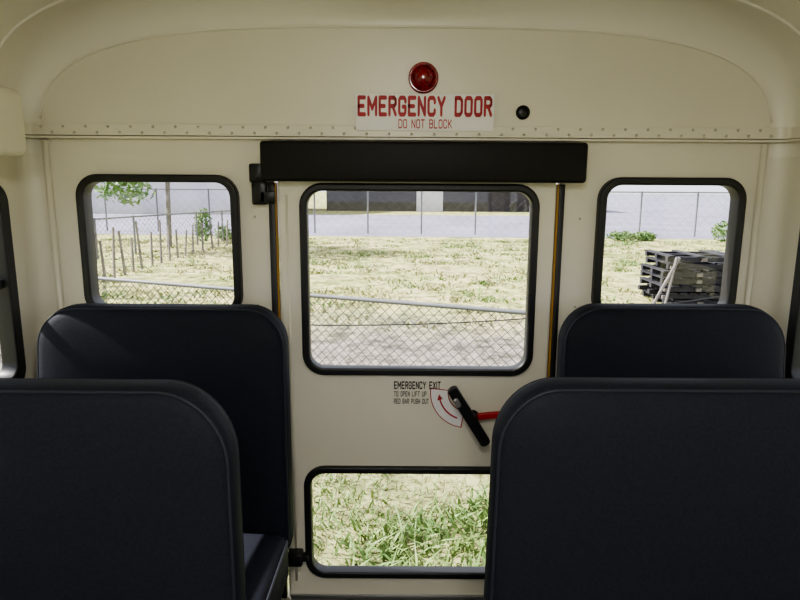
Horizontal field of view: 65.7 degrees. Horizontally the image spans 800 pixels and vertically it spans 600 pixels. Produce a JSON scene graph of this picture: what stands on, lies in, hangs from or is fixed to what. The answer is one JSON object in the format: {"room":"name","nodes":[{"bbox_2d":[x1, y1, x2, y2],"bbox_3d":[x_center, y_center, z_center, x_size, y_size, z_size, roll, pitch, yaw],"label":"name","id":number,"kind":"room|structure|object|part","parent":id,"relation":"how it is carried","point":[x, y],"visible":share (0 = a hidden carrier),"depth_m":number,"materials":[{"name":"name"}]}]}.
{"room":"vehicle interior","nodes":[
{"label":"vehicle interior","id":0,"kind":"room"},
{"bbox_2d":[0,156,36,377],"bbox_3d":[-1.175,0.781,-0.469,0.040,1.560,5.190,0,11,0],"label":"wall","id":1,"kind":"structure","parent":0,"point":[9,179],"depth_m":1.88,"materials":[{"name":"beige paint"}]},
{"bbox_2d":[0,279,3,288],"bbox_3d":[-1.160,0.016,1.454,0.025,0.025,0.730,0,11,0],"label":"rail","id":2,"kind":"object","parent":1,"relation":"attached to","point":[1,280],"visible":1,"depth_m":1.78,"materials":[{"name":"black metal"}]},
{"bbox_2d":[0,186,25,377],"bbox_3d":[-1.156,0.028,1.456,0.050,0.604,0.774,0,11,0],"label":"frame","id":3,"kind":"object","parent":1,"relation":"attached to","point":[11,334],"visible":0.77,"depth_m":1.81,"materials":[{"name":"black rubber"}]},
{"bbox_2d":[0,0,799,49],"bbox_3d":[0.018,-0.710,1.679,2.331,0.347,0.012,0,11,0],"label":"trim","id":4,"kind":"structure","parent":1,"relation":"attached to","point":[37,12],"depth_m":1.67,"materials":[{"name":"beige paint"}]},
{"bbox_2d":[0,0,799,156],"bbox_3d":[0.015,-0.206,-0.674,2.328,0.470,5.150,0,11,0],"label":"ceiling","id":5,"kind":"structure","parent":0,"point":[741,33],"depth_m":1.81,"materials":[{"name":"beige paint"}]},
{"bbox_2d":[0,86,25,155],"bbox_3d":[-1.066,-0.430,1.437,0.164,0.170,0.420,0,11,0],"label":"housing","id":6,"kind":"object","parent":5,"relation":"attached to","point":[12,131],"visible":1,"depth_m":1.58,"materials":[{"name":"beige paint"}]},
{"bbox_2d":[24,123,799,139],"bbox_3d":[0.017,-0.426,1.422,2.332,0.036,0.952,0,11,0],"label":"strip","id":7,"kind":"object","parent":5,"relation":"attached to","point":[787,133],"visible":0.72,"depth_m":1.88,"materials":[{"name":"beige paint"}]},
{"bbox_2d":[25,135,799,142],"bbox_3d":[0.017,-0.404,1.426,2.332,0.010,0.952,0,11,0],"label":"lower lip","id":8,"kind":"object","parent":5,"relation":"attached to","point":[26,136],"visible":0.81,"depth_m":1.87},
{"bbox_2d":[40,28,770,599],"bbox_3d":[0.013,0.088,2.020,2.328,2.030,0.040,0,11,0],"label":"wall","id":9,"kind":"structure","parent":0,"point":[282,76],"depth_m":1.87,"materials":[{"name":"beige paint"}]},
{"bbox_2d":[16,153,56,349],"bbox_3d":[-1.132,0.320,2.024,0.071,1.560,0.015,-10,15,-44],"label":"post","id":10,"kind":"object","parent":9,"relation":"attached to","point":[30,167],"visible":0.29,"depth_m":1.93,"materials":[{"name":"beige metal"}]},
{"bbox_2d":[41,140,63,309],"bbox_3d":[-1.086,0.289,2.032,0.018,1.578,0.018,5,11,22],"label":"trim","id":11,"kind":"structure","parent":9,"relation":"attached to","point":[45,143],"depth_m":1.93,"materials":[{"name":"beige paint"}]},
{"bbox_2d":[76,174,243,303],"bbox_3d":[-0.747,-0.170,1.953,0.496,0.443,0.060,0,11,0],"label":"frame","id":12,"kind":"object","parent":9,"relation":"attached to","point":[84,189],"visible":0.62,"depth_m":1.92,"materials":[{"name":"black rubber"}]},
{"bbox_2d":[249,163,274,204],"bbox_3d":[-0.421,-0.355,1.901,0.077,0.124,0.034,0,11,0],"label":"bracket","id":13,"kind":"object","parent":9,"relation":"attached to","point":[261,195],"depth_m":1.89,"materials":[{"name":"black metal"}]},
{"bbox_2d":[39,25,772,122],"bbox_3d":[0.018,-0.677,1.857,2.228,0.273,0.008,0,11,0],"label":"trim","id":14,"kind":"structure","parent":9,"relation":"attached to","point":[288,26],"depth_m":1.83,"materials":[{"name":"beige paint"}]},
{"bbox_2d":[39,124,772,307],"bbox_3d":[0.014,0.163,2.005,2.219,1.398,0.020,0,11,0],"label":"rivets","id":15,"kind":"object","parent":9,"relation":"attached to","point":[62,126],"visible":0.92,"depth_m":1.87,"materials":[{"name":"beige paint"}]},
{"bbox_2d":[277,181,555,596],"bbox_3d":[0.048,0.334,2.055,0.860,1.445,0.050,0,11,0],"label":"door","id":16,"kind":"structure","parent":9,"relation":"in","point":[342,420],"depth_m":2.04,"materials":[{"name":"beige metal"}]},
{"bbox_2d":[274,183,280,318],"bbox_3d":[-0.386,0.009,1.984,0.004,0.755,0.022,0,11,0],"label":"seal","id":17,"kind":"object","parent":16,"relation":"attached to","point":[275,184],"visible":0.64,"depth_m":1.95,"materials":[{"name":"rubber"}]},
{"bbox_2d":[268,183,287,597],"bbox_3d":[-0.400,0.338,2.044,0.020,1.425,0.025,0,11,0],"label":"seal","id":18,"kind":"object","parent":16,"relation":"attached to","point":[272,221],"visible":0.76,"depth_m":1.95,"materials":[{"name":"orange rubber"}]},
{"bbox_2d":[285,194,297,580],"bbox_3d":[-0.354,0.323,2.030,0.010,1.320,0.010,0,11,0],"label":"bead","id":19,"kind":"object","parent":16,"relation":"attached to","point":[286,195],"visible":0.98,"depth_m":2.01,"materials":[{"name":"beige paint"}]},
{"bbox_2d":[302,552,308,561],"bbox_3d":[-0.325,0.876,2.115,0.030,0.022,0.030,0,11,0],"label":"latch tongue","id":20,"kind":"object","parent":16,"relation":"attached to","point":[305,557],"visible":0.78,"depth_m":2.10,"materials":[{"name":"black metal"}]},
{"bbox_2d":[291,594,483,599],"bbox_3d":[0.044,1.034,2.158,0.844,0.020,0.010,0,11,0],"label":"strip","id":21,"kind":"object","parent":16,"relation":"attached to","point":[293,596],"visible":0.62,"depth_m":2.15,"materials":[{"name":"rubber"}]},
{"bbox_2d":[288,183,539,578],"bbox_3d":[0.026,0.303,2.008,0.805,1.337,0.095,0,11,0],"label":"window frames","id":22,"kind":"structure","parent":16,"relation":"attached to","point":[295,555],"depth_m":2.00,"materials":[{"name":"black rubber"}]},
{"bbox_3d":[0.222,0.373,1.992,0.138,0.198,0.026,0,11,0],"label":"handle","id":23,"kind":"part","parent":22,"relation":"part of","materials":[{"name":"black metal"}]},
{"bbox_2d":[394,381,462,427],"bbox_3d":[0.096,0.343,2.030,0.231,0.159,0.002,0,11,0],"label":"decal","id":24,"kind":"object","parent":16,"relation":"attached to","point":[441,403],"visible":0.98,"depth_m":2.03,"materials":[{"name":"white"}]},
{"bbox_2d":[477,411,499,419],"bbox_3d":[0.324,0.372,2.014,0.150,0.036,0.014,0,11,0],"label":"bar","id":25,"kind":"object","parent":16,"relation":"attached to","point":[484,415],"visible":0.53,"depth_m":2.01,"materials":[{"name":"paint"}]},
{"bbox_2d":[547,184,564,376],"bbox_3d":[0.495,0.344,2.044,0.018,1.425,0.025,0,11,0],"label":"seal","id":26,"kind":"object","parent":16,"relation":"attached to","point":[562,186],"visible":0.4,"depth_m":1.96,"materials":[{"name":"black rubber"}]},
{"bbox_2d":[408,62,438,93],"bbox_3d":[0.070,-0.663,1.843,0.090,0.090,0.033,0,11,0],"label":"warning lamp","id":27,"kind":"object","parent":9,"relation":"attached to","point":[423,77],"visible":1,"depth_m":1.84,"materials":[{"name":"red plastic"}]},
{"bbox_2d":[260,141,587,182],"bbox_3d":[0.071,-0.415,1.870,0.972,0.118,0.072,0,11,0],"label":"pad","id":28,"kind":"object","parent":9,"relation":"attached to","point":[306,161],"depth_m":1.83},
{"bbox_2d":[356,93,493,130],"bbox_3d":[0.074,-0.563,1.861,0.414,0.106,0.004,0,11,0],"label":"door sign","id":29,"kind":"object","parent":9,"relation":"attached to","point":[396,112],"visible":1,"depth_m":1.86,"materials":[{"name":"white plastic"}]},
{"bbox_2d":[516,105,529,119],"bbox_3d":[0.371,-0.567,1.873,0.042,0.042,0.010,0,11,0],"label":"knob","id":30,"kind":"object","parent":9,"relation":"in","point":[522,112],"depth_m":1.87,"materials":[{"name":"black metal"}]},
{"bbox_2d":[591,177,746,303],"bbox_3d":[0.836,-0.160,1.953,0.450,0.443,0.060,0,11,0],"label":"frame","id":31,"kind":"object","parent":9,"relation":"attached to","point":[738,197],"visible":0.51,"depth_m":1.92,"materials":[{"name":"black rubber"}]},
{"bbox_2d":[744,144,767,305],"bbox_3d":[1.106,0.302,2.032,0.018,1.578,0.018,5,11,22],"label":"trim","id":32,"kind":"structure","parent":9,"relation":"attached to","point":[764,147],"depth_m":1.93,"materials":[{"name":"beige paint"}]},
{"bbox_2d":[752,157,794,319],"bbox_3d":[1.156,0.334,2.024,0.015,1.560,0.071,-10,15,-44],"label":"post","id":33,"kind":"object","parent":9,"relation":"attached to","point":[780,170],"visible":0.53,"depth_m":1.93,"materials":[{"name":"beige metal"}]},
{"bbox_2d":[776,157,799,343],"bbox_3d":[1.193,0.796,-0.469,0.040,1.560,5.190,0,11,0],"label":"wall","id":34,"kind":"structure","parent":0,"point":[793,224],"depth_m":1.87,"materials":[{"name":"beige paint"}]},
{"bbox_2d":[785,231,799,377],"bbox_3d":[1.184,0.043,1.456,0.050,0.604,0.774,0,11,0],"label":"frame","id":35,"kind":"object","parent":34,"relation":"attached to","point":[792,354],"visible":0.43,"depth_m":1.83,"materials":[{"name":"black rubber"}]},
{"bbox_3d":[0.004,1.566,-0.325,2.408,0.060,5.190,0,11,0],"label":"floor","id":36,"kind":"structure","parent":0,"visible":0},
{"bbox_2d":[0,378,245,599],"bbox_3d":[-0.696,0.730,1.009,0.819,1.088,0.558,0,11,0],"label":"seat","id":37,"kind":"object","parent":36,"relation":"on","point":[111,489],"visible":1,"depth_m":1.11,"materials":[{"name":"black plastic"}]},
{"bbox_2d":[37,303,293,599],"bbox_3d":[-0.697,0.599,1.685,0.752,1.100,0.559,0,11,0],"label":"seat","id":38,"kind":"object","parent":36,"relation":"on","point":[238,354],"visible":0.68,"depth_m":1.78,"materials":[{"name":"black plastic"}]},
{"bbox_2d":[243,532,288,599],"bbox_3d":[-0.698,0.765,1.637,0.750,0.148,0.400,0,10,0],"label":"seat cushion","id":39,"kind":"object","parent":38,"relation":"on","point":[265,553],"depth_m":1.67,"materials":[{"name":"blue leather"}]},
{"bbox_2d":[483,377,799,599],"bbox_3d":[0.637,0.734,1.007,0.978,1.097,0.558,0,11,0],"label":"seat","id":40,"kind":"object","parent":36,"relation":"on","point":[601,488],"visible":1,"depth_m":1.10,"materials":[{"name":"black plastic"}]},
{"bbox_2d":[556,303,785,377],"bbox_3d":[0.792,0.603,1.684,0.674,1.110,0.560,0,11,0],"label":"seat","id":41,"kind":"object","parent":36,"relation":"on","point":[649,340],"visible":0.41,"depth_m":1.78,"materials":[{"name":"black leather"}]},
{"label":"outside","id":42,"kind":"structure","parent":0,"visible":0},
{"bbox_2d":[0,192,728,585],"bbox_3d":[0.053,-8.722,59.405,300.000,0.001,280.000,0,11,0],"label":"ground","id":43,"kind":"structure","parent":42,"point":[630,280],"depth_m":12.45,"materials":[{"name":"plant"}]},
{"bbox_2d":[94,182,171,247],"bbox_3d":[-8.564,-5.004,21.025,6.114,6.580,4.959,0,11,0],"label":"tree","id":44,"kind":"object","parent":43,"relation":"on","point":[116,188],"visible":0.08,"depth_m":20.23,"materials":[{"name":"green plant"}]},
{"bbox_2d":[93,210,231,281],"bbox_3d":[-7.589,-1.757,17.774,4.070,1.394,18.442,0,11,0],"label":"fence","id":45,"kind":"object","parent":43,"relation":"on","point":[135,233],"visible":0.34,"depth_m":19.07,"materials":[{"name":"brown wood"}]},
{"bbox_2d":[92,181,277,213],"bbox_3d":[-21.440,-9.824,53.123,25.000,4.200,12.000,0,11,0],"label":"wall","id":46,"kind":"structure","parent":43,"relation":"on","point":[177,197],"depth_m":47.43,"materials":[{"name":"grey concrete"}]},
{"bbox_2d":[192,208,213,241],"bbox_3d":[-7.598,-2.847,23.893,0.816,1.422,0.823,-5,12,-27],"label":"bush","id":47,"kind":"object","parent":43,"relation":"on","point":[201,216],"visible":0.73,"depth_m":23.78,"materials":[{"name":"green plant"}]},
{"bbox_2d":[214,225,231,240],"bbox_3d":[-7.108,-2.672,24.936,0.777,0.799,0.848,8,13,37],"label":"bush","id":48,"kind":"object","parent":43,"relation":"on","point":[220,227],"visible":0.59,"depth_m":24.80,"materials":[{"name":"green plant"}]},
{"bbox_2d":[0,277,524,365],"bbox_3d":[-0.303,0.570,5.857,13.564,1.240,0.052,4,11,21],"label":"fence","id":49,"kind":"object","parent":43,"relation":"on","point":[323,296],"visible":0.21,"depth_m":5.74,"materials":[{"name":"metal"}]},
{"bbox_2d":[288,481,488,581],"bbox_3d":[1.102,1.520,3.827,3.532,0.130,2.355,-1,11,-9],"label":"grass","id":50,"kind":"structure","parent":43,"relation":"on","point":[431,522],"depth_m":3.97,"materials":[{"name":"green plant"}]},
{"bbox_2d":[288,474,489,577],"bbox_3d":[0.225,1.305,5.120,6.774,0.070,4.664,0,11,0],"label":"dry grass","id":51,"kind":"structure","parent":43,"relation":"on","point":[326,537],"depth_m":4.31,"materials":[{"name":"plant"}]},
{"bbox_2d":[312,474,488,548],"bbox_3d":[0.343,1.395,4.582,6.916,0.090,3.044,0,11,0],"label":"weeds","id":52,"kind":"object","parent":43,"relation":"on","point":[327,492],"visible":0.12,"depth_m":4.50,"materials":[{"name":"plant"}]},
{"bbox_2d":[92,188,728,236],"bbox_3d":[6.005,-4.003,28.543,60.107,2.040,0.077,1,11,3],"label":"fence","id":53,"kind":"object","parent":43,"relation":"on","point":[155,189],"visible":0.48,"depth_m":28.76,"materials":[{"name":"metal"}]},
{"bbox_2d":[97,237,725,332],"bbox_3d":[1.276,-1.060,17.834,31.136,0.100,17.120,0,11,0],"label":"grass tufts","id":54,"kind":"object","parent":43,"relation":"on","point":[455,299],"visible":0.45,"depth_m":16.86,"materials":[{"name":"plant"}]},
{"bbox_2d":[326,191,529,211],"bbox_3d":[3.572,-11.761,61.380,20.800,5.300,15.800,0,11,0],"label":"warehouse","id":55,"kind":"structure","parent":43,"relation":"on","point":[391,200],"depth_m":54.32,"materials":[{"name":"grey concrete"}]},
{"bbox_3d":[2.606,-9.113,54.194,2.300,2.700,0.100,0,10,0],"label":"garage door","id":56,"kind":"part","parent":55,"relation":"part of","materials":[{"name":"white metal"}]},
{"bbox_2d":[311,296,719,325],"bbox_3d":[1.003,0.276,7.327,8.071,1.300,0.080,0,11,1],"label":"cable","id":57,"kind":"object","parent":43,"relation":"on","point":[717,296],"visible":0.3,"depth_m":7.32,"materials":[{"name":"grey metal"}]},
{"bbox_2d":[605,231,639,240],"bbox_3d":[9.294,-2.651,25.931,1.397,0.524,0.960,0,11,0],"label":"bush","id":58,"kind":"object","parent":43,"relation":"on","point":[624,235],"visible":0.98,"depth_m":25.81,"materials":[{"name":"green plant"}]},
{"bbox_2d":[633,230,657,240],"bbox_3d":[10.320,-2.673,26.113,1.082,0.539,0.888,0,11,0],"label":"bush","id":59,"kind":"object","parent":43,"relation":"on","point":[645,235],"visible":0.92,"depth_m":25.96,"materials":[{"name":"green plant"}]},
{"bbox_2d":[638,250,724,303],"bbox_3d":[5.527,-0.407,12.093,1.900,0.990,1.596,0,11,0],"label":"pallet stack","id":60,"kind":"object","parent":43,"relation":"on","point":[676,275],"visible":0.87,"depth_m":11.77,"materials":[{"name":"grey wood"}]},
{"bbox_2d":[710,220,727,241],"bbox_3d":[13.414,-2.817,25.718,1.048,0.970,0.886,0,11,0],"label":"bush","id":61,"kind":"object","parent":43,"relation":"on","point":[718,232],"visible":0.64,"depth_m":25.67,"materials":[{"name":"green plant"}]},
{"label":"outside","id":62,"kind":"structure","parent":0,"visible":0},
{"bbox_2d":[606,194,729,216],"bbox_3d":[82.367,-18.935,117.170,135.500,0.001,142.500,0,11,0],"label":"parking lot","id":63,"kind":"structure","parent":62,"point":[681,204],"depth_m":75.05,"materials":[{"name":"grey concrete"}]},
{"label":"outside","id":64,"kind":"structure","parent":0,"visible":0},
{"bbox_2d":[93,213,727,238],"bbox_3d":[0.026,-4.312,35.560,300.000,0.001,23.500,0,11,0],"label":"road","id":65,"kind":"structure","parent":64,"point":[337,225],"depth_m":35.13,"materials":[{"name":"grey asphalt"}]}
]}

